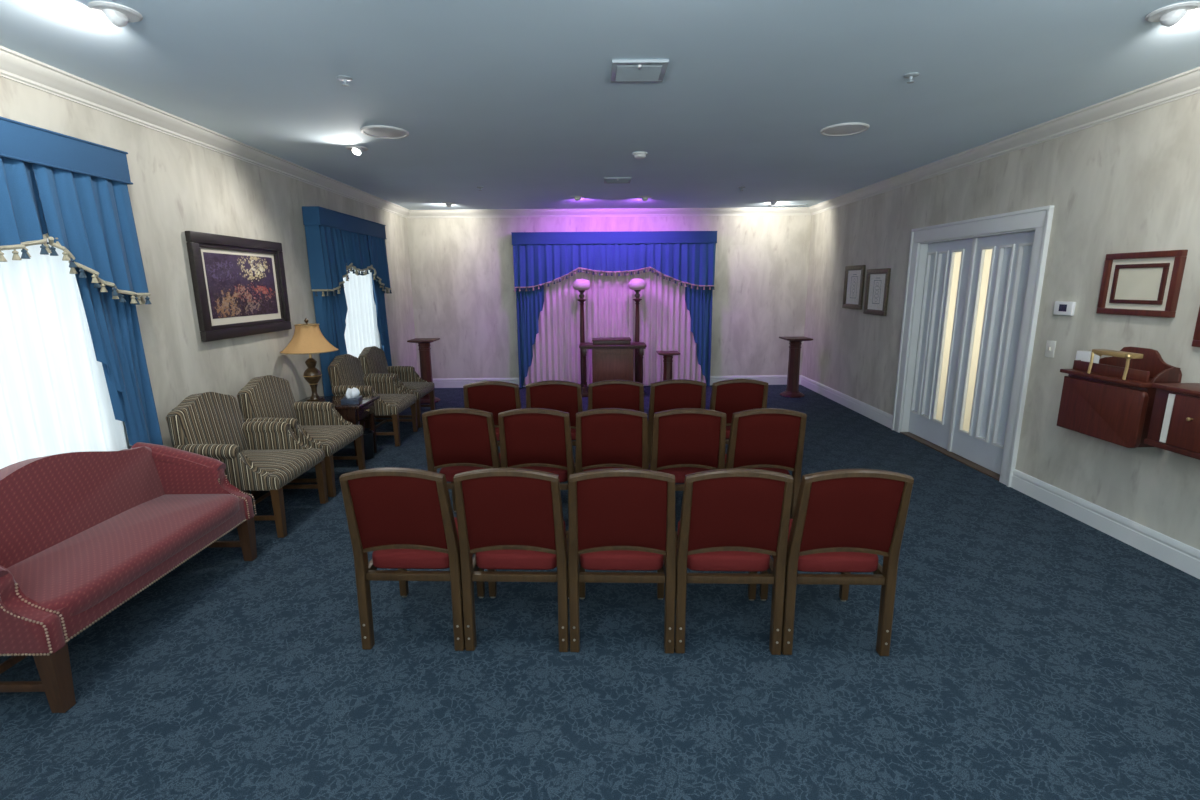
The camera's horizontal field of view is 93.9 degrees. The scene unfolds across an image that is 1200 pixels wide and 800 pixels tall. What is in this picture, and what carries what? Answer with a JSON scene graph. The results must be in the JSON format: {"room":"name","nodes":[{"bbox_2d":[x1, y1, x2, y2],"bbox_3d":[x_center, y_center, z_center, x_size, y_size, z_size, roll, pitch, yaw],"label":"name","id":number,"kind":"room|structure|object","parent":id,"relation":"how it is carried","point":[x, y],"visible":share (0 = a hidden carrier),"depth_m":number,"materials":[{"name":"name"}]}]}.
{"room":"funeral home chapel","nodes":[
{"label":"funeral home chapel","id":0,"kind":"room"},
{"bbox_2d":[0,76,417,447],"bbox_3d":[-2.921,-0.458,3.564,0.140,2.700,10.420,-1,12,0],"label":"wall","id":1,"kind":"structure","parent":0,"point":[179,186],"depth_m":3.98,"materials":[{"name":"paint"}]},
{"bbox_2d":[0,116,150,304],"bbox_3d":[-2.738,-0.813,2.410,0.208,0.851,1.770,-1,12,0],"label":"curtain pelmet","id":2,"kind":"object","parent":1,"relation":"attached to","point":[71,192],"visible":0.97,"depth_m":2.85,"materials":[{"name":"blue fabric"}]},
{"bbox_2d":[0,238,131,468],"bbox_3d":[-2.803,0.010,2.579,0.053,2.120,1.670,-1,12,0],"label":"sheer curtain","id":3,"kind":"object","parent":2,"relation":"hanging from","point":[55,397],"visible":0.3,"depth_m":2.84,"materials":[{"name":"white fabric"}]},
{"bbox_2d":[75,267,162,445],"bbox_3d":[-2.740,-0.119,3.221,0.110,2.148,0.429,-3,12,-11],"label":"drape","id":4,"kind":"object","parent":2,"relation":"hanging from","point":[114,328],"visible":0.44,"depth_m":3.21,"materials":[{"name":"blue fabric"}]},
{"bbox_2d":[0,45,409,217],"bbox_3d":[-2.817,-1.729,3.302,0.090,0.108,10.420,-1,12,0],"label":"trim","id":5,"kind":"structure","parent":1,"relation":"attached to","point":[15,66],"depth_m":3.54,"materials":[{"name":"paint"}]},
{"bbox_2d":[185,231,291,341],"bbox_3d":[-2.841,-0.906,4.491,0.040,0.765,1.155,-1,12,0],"label":"framed painting","id":6,"kind":"object","parent":1,"relation":"attached to","point":[240,287],"visible":1,"depth_m":4.38,"materials":[{"name":"black wood"}]},
{"bbox_2d":[302,206,391,295],"bbox_3d":[-2.775,-1.625,6.337,0.208,0.851,1.770,-1,12,0],"label":"curtain pelmet","id":7,"kind":"object","parent":1,"relation":"attached to","point":[337,243],"visible":0.98,"depth_m":5.85,"materials":[{"name":"blue fabric"}]},
{"bbox_2d":[313,285,347,395],"bbox_3d":[-2.768,-0.669,5.877,0.110,2.148,0.450,2,12,10],"label":"drape","id":8,"kind":"object","parent":7,"relation":"hanging from","point":[330,311],"visible":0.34,"depth_m":5.77,"materials":[{"name":"blue fabric"}]},
{"bbox_2d":[343,268,381,421],"bbox_3d":[-2.841,-0.802,6.506,0.053,2.120,1.670,-1,12,0],"label":"sheer curtain","id":9,"kind":"object","parent":7,"relation":"hanging from","point":[361,330],"visible":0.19,"depth_m":6.63,"materials":[{"name":"white fabric"}]},
{"bbox_2d":[371,269,391,365],"bbox_3d":[-2.780,-0.929,7.138,0.110,2.148,0.450,-3,12,-11],"label":"drape","id":10,"kind":"object","parent":7,"relation":"hanging from","point":[378,294],"visible":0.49,"depth_m":7.11,"materials":[{"name":"blue fabric"}]},
{"bbox_2d":[0,385,1199,799],"bbox_3d":[0.216,0.863,3.867,6.394,0.060,10.700,-1,12,0],"label":"floor","id":11,"kind":"structure","parent":0,"point":[1036,652],"depth_m":2.30,"materials":[{"name":"carpet"}]},
{"bbox_2d":[0,442,256,712],"bbox_3d":[-2.367,0.672,2.680,0.646,0.830,1.360,-1,12,0],"label":"sofa","id":12,"kind":"object","parent":11,"relation":"on","point":[82,534],"visible":1,"depth_m":2.57,"materials":[{"name":"fabric"}]},
{"bbox_2d":[166,392,327,537],"bbox_3d":[-2.386,0.391,3.847,0.691,0.908,0.684,-1,12,0],"label":"armchair","id":13,"kind":"object","parent":11,"relation":"on","point":[257,455],"visible":0.89,"depth_m":3.73,"materials":[{"name":"fabric"}]},
{"bbox_2d":[237,375,365,497],"bbox_3d":[-2.392,0.247,4.542,0.691,0.908,0.684,-1,12,0],"label":"armchair","id":14,"kind":"object","parent":11,"relation":"on","point":[269,398],"visible":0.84,"depth_m":4.47,"materials":[{"name":"fabric"}]},
{"bbox_2d":[297,396,379,465],"bbox_3d":[-2.467,0.283,5.238,0.680,0.558,0.500,-1,12,0],"label":"side table","id":15,"kind":"object","parent":11,"relation":"on","point":[354,413],"visible":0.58,"depth_m":5.15,"materials":[{"name":"brown wood"}]},
{"bbox_2d":[280,318,338,401],"bbox_3d":[-2.607,-0.353,5.049,0.475,0.765,0.475,-1,12,0],"label":"table lamp","id":16,"kind":"object","parent":15,"relation":"on","point":[307,338],"visible":0.99,"depth_m":4.93,"materials":[{"name":"beige fabric"}]},
{"bbox_2d":[341,387,362,404],"bbox_3d":[-2.254,-0.043,5.076,0.150,0.141,0.170,-3,12,-12],"label":"tissue box","id":17,"kind":"object","parent":15,"relation":"on","point":[352,397],"visible":1,"depth_m":5.03,"materials":[{"name":"paper"}]},
{"bbox_2d":[363,430,373,459],"bbox_3d":[-2.221,0.427,5.296,0.176,0.249,0.176,-1,12,0],"label":"waste bin","id":18,"kind":"object","parent":11,"relation":"on","point":[368,438],"visible":0.55,"depth_m":5.25,"materials":[{"name":"black plastic"}]},
{"bbox_2d":[328,354,417,445],"bbox_3d":[-2.370,-0.033,5.894,0.691,0.908,0.684,-1,12,0],"label":"armchair","id":19,"kind":"object","parent":11,"relation":"on","point":[345,371],"visible":0.79,"depth_m":5.77,"materials":[{"name":"fabric"}]},
{"bbox_2d":[358,346,434,427],"bbox_3d":[-2.392,-0.187,6.638,0.691,0.908,0.684,-1,12,0],"label":"armchair","id":20,"kind":"object","parent":11,"relation":"on","point":[373,360],"visible":0.7,"depth_m":6.54,"materials":[{"name":"fabric"}]},
{"bbox_2d":[339,467,484,650],"bbox_3d":[-0.835,0.653,2.605,0.460,0.877,0.561,0,12,2],"label":"chair","id":21,"kind":"object","parent":11,"relation":"on","point":[404,516],"visible":0.93,"depth_m":2.37,"materials":[{"name":"red fabric"}]},
{"bbox_2d":[407,338,440,403],"bbox_3d":[-2.423,-0.409,7.807,0.350,0.874,0.350,-1,12,0],"label":"pedestal","id":22,"kind":"object","parent":11,"relation":"on","point":[424,345],"visible":0.81,"depth_m":7.73,"materials":[{"name":"brown wood"}]},
{"bbox_2d":[422,408,500,511],"bbox_3d":[-0.848,0.426,3.701,0.460,0.877,0.561,0,12,2],"label":"chair","id":23,"kind":"object","parent":11,"relation":"on","point":[457,440],"visible":0.62,"depth_m":3.43,"materials":[{"name":"red fabric"}]},
{"bbox_2d":[463,381,521,445],"bbox_3d":[-0.837,0.232,4.639,0.460,0.877,0.561,0,12,0],"label":"chair","id":24,"kind":"object","parent":11,"relation":"on","point":[495,397],"visible":0.27,"depth_m":4.33,"materials":[{"name":"red fabric"}]},
{"bbox_2d":[453,468,568,651],"bbox_3d":[-0.368,0.652,2.591,0.460,0.877,0.561,0,12,2],"label":"chair","id":25,"kind":"object","parent":11,"relation":"on","point":[510,518],"visible":0.96,"depth_m":2.36,"materials":[{"name":"red fabric"}]},
{"bbox_2d":[498,408,574,521],"bbox_3d":[-0.383,0.426,3.682,0.460,0.877,0.561,0,12,3],"label":"chair","id":26,"kind":"object","parent":11,"relation":"on","point":[540,439],"visible":0.76,"depth_m":3.41,"materials":[{"name":"red fabric"}]},
{"bbox_2d":[526,380,582,445],"bbox_3d":[-0.356,0.228,4.640,0.460,0.877,0.561,0,12,0],"label":"chair","id":27,"kind":"object","parent":11,"relation":"on","point":[565,396],"visible":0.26,"depth_m":4.33,"materials":[{"name":"red fabric"}]},
{"bbox_2d":[572,279,590,391],"bbox_3d":[-0.265,-0.964,8.417,0.272,1.679,0.272,-1,12,0],"label":"lamp","id":28,"kind":"object","parent":11,"relation":"on","point":[581,285],"visible":0.74,"depth_m":8.30,"materials":[{"name":"brown wood"}]},
{"bbox_2d":[575,408,648,472],"bbox_3d":[0.082,0.427,3.663,0.460,0.877,0.561,0,12,2],"label":"chair","id":29,"kind":"object","parent":11,"relation":"on","point":[606,438],"visible":0.63,"depth_m":3.38,"materials":[{"name":"red fabric"}]},
{"bbox_2d":[579,342,646,396],"bbox_3d":[0.184,-0.450,8.201,0.956,0.750,0.410,-1,12,0],"label":"altar table","id":30,"kind":"object","parent":11,"relation":"on","point":[609,362],"visible":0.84,"depth_m":8.01,"materials":[{"name":"brown wood"}]},
{"bbox_2d":[592,337,630,344],"bbox_3d":[0.166,-0.852,8.097,0.556,0.078,0.300,-1,12,0],"label":"wooden box","id":31,"kind":"object","parent":30,"relation":"on","point":[611,340],"visible":1,"depth_m":7.96,"materials":[{"name":"brown wood"}]},
{"bbox_2d":[588,380,643,411],"bbox_3d":[0.125,0.224,4.642,0.460,0.877,0.561,-1,12,0],"label":"chair","id":32,"kind":"object","parent":11,"relation":"on","point":[624,394],"visible":0.23,"depth_m":4.33,"materials":[{"name":"red fabric"}]},
{"bbox_2d":[568,468,675,652],"bbox_3d":[0.099,0.651,2.576,0.460,0.877,0.561,0,12,2],"label":"chair","id":33,"kind":"object","parent":11,"relation":"on","point":[621,519],"visible":1,"depth_m":2.34,"materials":[{"name":"red fabric"}]},
{"bbox_2d":[628,278,646,389],"bbox_3d":[0.559,-0.972,8.423,0.272,1.679,0.272,-1,12,0],"label":"lamp","id":34,"kind":"object","parent":11,"relation":"on","point":[637,284],"visible":0.71,"depth_m":8.31,"materials":[{"name":"brown wood"}]},
{"bbox_2d":[656,351,679,380],"bbox_3d":[1.004,-0.406,8.300,0.315,0.614,0.315,-1,12,0],"label":"pedestal","id":35,"kind":"object","parent":11,"relation":"on","point":[667,355],"visible":0.61,"depth_m":8.23,"materials":[{"name":"brown wood"}]},
{"bbox_2d":[647,379,705,462],"bbox_3d":[0.606,0.219,4.644,0.460,0.877,0.561,-1,12,0],"label":"chair","id":36,"kind":"object","parent":11,"relation":"on","point":[675,393],"visible":0.38,"depth_m":4.34,"materials":[{"name":"red fabric"}]},
{"bbox_2d":[649,408,725,490],"bbox_3d":[0.547,0.427,3.643,0.460,0.877,0.561,0,12,3],"label":"chair","id":37,"kind":"object","parent":11,"relation":"on","point":[685,441],"visible":0.7,"depth_m":3.37,"materials":[{"name":"red fabric"}]},
{"bbox_2d":[675,468,792,654],"bbox_3d":[0.566,0.651,2.561,0.460,0.877,0.561,0,12,2],"label":"chair","id":38,"kind":"object","parent":11,"relation":"on","point":[732,519],"visible":0.95,"depth_m":2.33,"materials":[{"name":"red fabric"}]},
{"bbox_2d":[709,379,767,443],"bbox_3d":[1.087,0.215,4.646,0.460,0.877,0.561,0,12,0],"label":"chair","id":39,"kind":"object","parent":11,"relation":"on","point":[730,396],"visible":0.3,"depth_m":4.34,"materials":[{"name":"red fabric"}]},
{"bbox_2d":[725,408,806,518],"bbox_3d":[1.013,0.427,3.624,0.460,0.877,0.561,0,12,2],"label":"chair","id":40,"kind":"object","parent":11,"relation":"on","point":[770,439],"visible":0.64,"depth_m":3.35,"materials":[{"name":"red fabric"}]},
{"bbox_2d":[779,336,812,397],"bbox_3d":[2.775,-0.474,8.016,0.360,0.834,0.360,-1,12,0],"label":"pedestal","id":41,"kind":"object","parent":11,"relation":"on","point":[792,391],"visible":1,"depth_m":7.96,"materials":[{"name":"brown wood"}]},
{"bbox_2d":[759,469,913,655],"bbox_3d":[1.033,0.650,2.546,0.460,0.877,0.561,0,12,2],"label":"chair","id":42,"kind":"object","parent":11,"relation":"on","point":[843,519],"visible":0.9,"depth_m":2.32,"materials":[{"name":"red fabric"}]},
{"bbox_2d":[0,0,1199,209],"bbox_3d":[0.194,-1.850,3.306,6.394,0.080,10.700,-1,12,0],"label":"ceiling","id":43,"kind":"structure","parent":0,"point":[517,101],"depth_m":3.07,"materials":[{"name":"paint"}]},
{"bbox_2d":[88,1,142,27],"bbox_3d":[-1.962,-1.561,2.273,0.170,0.082,0.169,-1,12,0],"label":"ceiling spotlight","id":44,"kind":"object","parent":43,"relation":"attached to","point":[119,15],"visible":1,"depth_m":2.25,"materials":[{"name":"white plastic"}]},
{"bbox_2d":[337,75,352,86],"bbox_3d":[-1.375,-1.718,3.022,0.076,0.037,0.076,-1,12,0],"label":"sprinkler","id":45,"kind":"object","parent":43,"relation":"attached to","point":[345,79],"visible":1,"depth_m":3.01,"materials":[{"name":"metal"}]},
{"bbox_2d":[346,145,367,155],"bbox_3d":[-1.974,-2.032,4.555,0.170,0.076,0.169,-1,12,0],"label":"ceiling spotlight","id":46,"kind":"object","parent":43,"relation":"attached to","point":[357,150],"visible":0.94,"depth_m":4.53,"materials":[{"name":"white plastic"}]},
{"bbox_2d":[360,125,408,138],"bbox_3d":[-1.565,-1.945,4.076,0.332,0.015,0.332,-1,12,0],"label":"ceiling speaker","id":47,"kind":"object","parent":43,"relation":"attached to","point":[377,131],"visible":1,"depth_m":4.04,"materials":[{"name":"white plastic"}]},
{"bbox_2d":[364,128,405,137],"bbox_3d":[-1.565,-1.945,4.076,0.288,0.015,0.288,-1,12,0],"label":"grille","id":48,"kind":"object","parent":47,"relation":"attached to","point":[373,132],"depth_m":4.06,"materials":[{"name":"white plastic"}]},
{"bbox_2d":[442,202,454,206],"bbox_3d":[-2.063,-2.670,7.639,0.170,0.082,0.169,-1,12,0],"label":"ceiling spotlight","id":49,"kind":"object","parent":43,"relation":"attached to","point":[448,204],"visible":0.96,"depth_m":7.61,"materials":[{"name":"white plastic"}]},
{"bbox_2d":[571,196,583,200],"bbox_3d":[-0.289,-2.587,7.172,0.170,0.079,0.169,-1,12,0],"label":"ceiling spotlight","id":50,"kind":"object","parent":43,"relation":"attached to","point":[577,198],"visible":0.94,"depth_m":7.15,"materials":[{"name":"white plastic"}]},
{"bbox_2d":[604,177,630,182],"bbox_3d":[0.187,-2.359,6.024,0.285,0.023,0.285,-1,12,0],"label":"ceiling vent","id":51,"kind":"object","parent":43,"relation":"in","point":[606,179],"visible":1,"depth_m":5.94,"materials":[{"name":"metal"}]},
{"bbox_2d":[610,59,668,81],"bbox_3d":[0.201,-1.720,2.939,0.285,0.023,0.285,-1,12,0],"label":"ceiling vent","id":52,"kind":"object","parent":43,"relation":"in","point":[622,70],"visible":1,"depth_m":2.91,"materials":[{"name":"metal"}]},
{"bbox_2d":[632,151,646,158],"bbox_3d":[0.344,-2.100,4.818,0.130,0.043,0.130,-1,12,0],"label":"smoke detector","id":53,"kind":"object","parent":43,"relation":"attached to","point":[638,155],"visible":1,"depth_m":4.78,"materials":[{"name":"white plastic"}]},
{"bbox_2d":[639,196,651,200],"bbox_3d":[0.581,-2.606,7.228,0.170,0.079,0.169,-1,12,0],"label":"ceiling spotlight","id":54,"kind":"object","parent":43,"relation":"attached to","point":[644,198],"visible":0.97,"depth_m":7.20,"materials":[{"name":"white plastic"}]},
{"bbox_2d":[767,200,779,204],"bbox_3d":[2.386,-2.717,7.692,0.170,0.082,0.169,-1,12,0],"label":"ceiling spotlight","id":55,"kind":"object","parent":43,"relation":"attached to","point":[773,202],"visible":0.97,"depth_m":7.67,"materials":[{"name":"white plastic"}]},
{"bbox_2d":[768,204,807,205],"bbox_3d":[2.712,-2.814,8.093,0.540,0.009,0.100,-1,12,0],"label":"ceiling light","id":56,"kind":"object","parent":43,"relation":"in","point":[783,204],"visible":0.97,"depth_m":8.11,"materials":[{"name":"metal"}]},
{"bbox_2d":[820,122,869,135],"bbox_3d":[1.790,-1.978,4.101,0.332,0.015,0.332,-1,12,0],"label":"ceiling speaker","id":57,"kind":"object","parent":43,"relation":"attached to","point":[843,129],"visible":1,"depth_m":4.07,"materials":[{"name":"white plastic"}]},
{"bbox_2d":[824,125,865,134],"bbox_3d":[1.790,-1.978,4.101,0.288,0.015,0.288,-1,12,0],"label":"grille","id":58,"kind":"object","parent":57,"relation":"attached to","point":[833,129],"depth_m":4.07,"materials":[{"name":"white plastic"}]},
{"bbox_2d":[904,72,918,83],"bbox_3d":[1.691,-1.747,3.045,0.076,0.037,0.076,-1,12,0],"label":"sprinkler","id":59,"kind":"object","parent":43,"relation":"attached to","point":[910,76],"visible":1,"depth_m":3.04,"materials":[{"name":"metal"}]},
{"bbox_2d":[1145,1,1199,26],"bbox_3d":[2.397,-1.611,2.345,0.170,0.082,0.169,-1,12,0],"label":"ceiling spotlight","id":60,"kind":"object","parent":43,"relation":"attached to","point":[1170,15],"visible":1,"depth_m":2.32,"materials":[{"name":"white plastic"}]},
{"bbox_2d":[406,215,811,378],"bbox_3d":[0.156,-1.558,8.758,6.394,2.700,0.140,-1,12,0],"label":"wall","id":61,"kind":"structure","parent":0,"point":[462,269],"depth_m":8.64,"materials":[{"name":"paint"}]},
{"bbox_2d":[407,207,811,217],"bbox_3d":[0.147,-2.804,8.383,6.114,0.108,0.090,-1,12,0],"label":"trim","id":62,"kind":"structure","parent":61,"relation":"attached to","point":[754,211],"depth_m":8.38,"materials":[{"name":"paint"}]},
{"bbox_2d":[511,231,717,290],"bbox_3d":[0.217,-2.081,8.424,3.051,0.851,0.303,-1,12,0],"label":"curtain pelmet","id":63,"kind":"object","parent":61,"relation":"attached to","point":[687,257],"visible":0.98,"depth_m":8.32,"materials":[{"name":"blue fabric"}]},
{"bbox_2d":[516,285,543,387],"bbox_3d":[-1.077,-1.237,8.558,0.483,2.148,0.172,4,12,20],"label":"drape","id":64,"kind":"object","parent":63,"relation":"hanging from","point":[529,304],"visible":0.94,"depth_m":8.56,"materials":[{"name":"blue fabric"}]},
{"bbox_2d":[523,268,705,385],"bbox_3d":[0.223,-1.270,8.645,2.950,2.120,0.065,-1,12,0],"label":"sheer curtain","id":65,"kind":"object","parent":63,"relation":"hanging from","point":[609,306],"visible":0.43,"depth_m":8.67,"materials":[{"name":"white fabric"}]},
{"bbox_2d":[685,284,712,386],"bbox_3d":[1.524,-1.262,8.578,0.483,2.148,0.172,-5,13,-21],"label":"drape","id":66,"kind":"object","parent":63,"relation":"hanging from","point":[698,302],"visible":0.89,"depth_m":8.57,"materials":[{"name":"blue fabric"}]},
{"bbox_2d":[433,375,800,387],"bbox_3d":[0.167,-0.294,8.939,6.114,0.150,0.018,-1,12,0],"label":"baseboard","id":67,"kind":"structure","parent":61,"relation":"attached to","point":[770,379],"depth_m":8.93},
{"bbox_2d":[802,93,1199,549],"bbox_3d":[3.332,-0.519,3.611,0.140,2.700,10.420,-1,12,0],"label":"wall","id":68,"kind":"structure","parent":0,"point":[1129,183],"depth_m":3.86,"materials":[{"name":"paint"}]},
{"bbox_2d":[800,375,892,428],"bbox_3d":[3.228,-0.035,7.569,0.018,0.150,2.862,-1,12,0],"label":"baseboard","id":69,"kind":"structure","parent":68,"relation":"attached to","point":[884,418],"depth_m":7.21,"materials":[{"name":"white wood"}]},
{"bbox_2d":[842,265,865,309],"bbox_3d":[3.210,-1.427,7.093,0.030,0.535,0.500,-1,12,0],"label":"framed print","id":70,"kind":"object","parent":68,"relation":"attached to","point":[854,278],"visible":1,"depth_m":7.08,"materials":[{"name":"brown wood"}]},
{"bbox_2d":[863,268,890,315],"bbox_3d":[3.216,-1.257,6.516,0.030,0.525,0.500,-1,12,0],"label":"framed print","id":71,"kind":"object","parent":68,"relation":"attached to","point":[877,280],"visible":1,"depth_m":6.50,"materials":[{"name":"brown wood"}]},
{"bbox_2d":[908,238,977,451],"bbox_3d":[3.334,-0.541,5.482,0.057,1.954,0.747,-1,12,0],"label":"door","id":72,"kind":"structure","parent":68,"relation":"in","point":[949,270],"depth_m":5.45,"materials":[{"name":"paint"}]},
{"bbox_2d":[900,432,999,480],"bbox_3d":[3.318,0.503,5.308,0.142,0.012,1.514,-1,12,0],"label":"trim","id":73,"kind":"structure","parent":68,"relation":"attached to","point":[963,460],"depth_m":5.18,"materials":[{"name":"brown wood"}]},
{"bbox_2d":[891,205,1053,486],"bbox_3d":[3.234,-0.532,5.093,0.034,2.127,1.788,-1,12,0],"label":"trim","id":74,"kind":"structure","parent":68,"relation":"attached to","point":[1040,218],"depth_m":4.40,"materials":[{"name":"white wood"}]},
{"bbox_2d":[951,231,1034,473],"bbox_3d":[3.344,-0.391,4.752,0.052,1.954,0.782,-1,12,0],"label":"door","id":75,"kind":"structure","parent":68,"relation":"in","point":[1002,262],"depth_m":4.76,"materials":[{"name":"paint"}]},
{"bbox_2d":[809,66,1199,214],"bbox_3d":[3.207,-1.787,3.348,0.090,0.108,10.420,-1,12,0],"label":"trim","id":76,"kind":"structure","parent":68,"relation":"attached to","point":[1187,83],"depth_m":3.98,"materials":[{"name":"paint"}]},
{"bbox_2d":[1045,340,1055,357],"bbox_3d":[3.252,-0.369,4.050,0.014,0.120,0.080,-1,12,0],"label":"light switch","id":77,"kind":"object","parent":68,"relation":"attached to","point":[1050,345],"visible":1,"depth_m":4.04,"materials":[{"name":"paint"}]},
{"bbox_2d":[1053,301,1075,315],"bbox_3d":[3.244,-0.640,3.912,0.028,0.096,0.156,-1,12,0],"label":"thermostat","id":78,"kind":"object","parent":68,"relation":"attached to","point":[1066,308],"visible":1,"depth_m":3.89,"materials":[{"name":"white plastic"}]},
{"bbox_2d":[1011,469,1199,578],"bbox_3d":[3.285,1.201,1.593,0.018,0.150,5.772,-1,12,0],"label":"baseboard","id":79,"kind":"structure","parent":68,"relation":"attached to","point":[1184,557],"depth_m":3.54,"materials":[{"name":"white wood"}]},
{"bbox_2d":[1056,347,1181,447],"bbox_3d":[3.151,-0.045,3.432,0.230,0.552,0.580,-1,12,0],"label":"desk","id":80,"kind":"object","parent":68,"relation":"attached to","point":[1099,404],"visible":0.91,"depth_m":3.35,"materials":[{"name":"brown wood"}]},
{"bbox_2d":[1075,351,1099,362],"bbox_3d":[3.155,-0.256,3.628,0.068,0.118,0.104,-1,12,0],"label":"box","id":81,"kind":"object","parent":80,"relation":"on","point":[1080,355],"visible":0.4,"depth_m":3.60,"materials":[{"name":"plastic"}]},
{"bbox_2d":[1060,369,1152,387],"bbox_3d":[3.150,-0.138,3.417,0.230,0.024,0.570,-1,12,0],"label":"shelf","id":82,"kind":"object","parent":80,"relation":"attached to","point":[1103,377],"depth_m":3.37,"materials":[{"name":"brown wood"}]},
{"bbox_2d":[1087,349,1142,379],"bbox_3d":[3.076,-0.215,3.352,0.093,0.152,0.262,-1,12,0],"label":"desk lamp","id":83,"kind":"object","parent":80,"relation":"on","point":[1128,355],"visible":1,"depth_m":3.29,"materials":[{"name":"metal"}]},
{"bbox_2d":[1096,250,1187,317],"bbox_3d":[3.244,-0.699,3.374,0.032,0.374,0.476,-1,12,0],"label":"framed certificate","id":84,"kind":"object","parent":68,"relation":"attached to","point":[1135,283],"visible":1,"depth_m":3.35,"materials":[{"name":"brown wood"}]},
{"bbox_2d":[1144,383,1199,459],"bbox_3d":[3.127,0.141,2.742,0.292,0.338,0.675,-1,12,0],"label":"upper cabinet","id":85,"kind":"object","parent":68,"relation":"attached to","point":[1174,426],"visible":1,"depth_m":2.92,"materials":[{"name":"brown wood"}]},
{"bbox_2d":[1192,307,1199,346],"bbox_3d":[3.251,-0.409,2.836,0.032,0.320,0.400,-1,12,0],"label":"framed certificate","id":86,"kind":"object","parent":68,"relation":"attached to","point":[1196,338],"visible":1,"depth_m":3.03,"materials":[{"name":"brown wood"}]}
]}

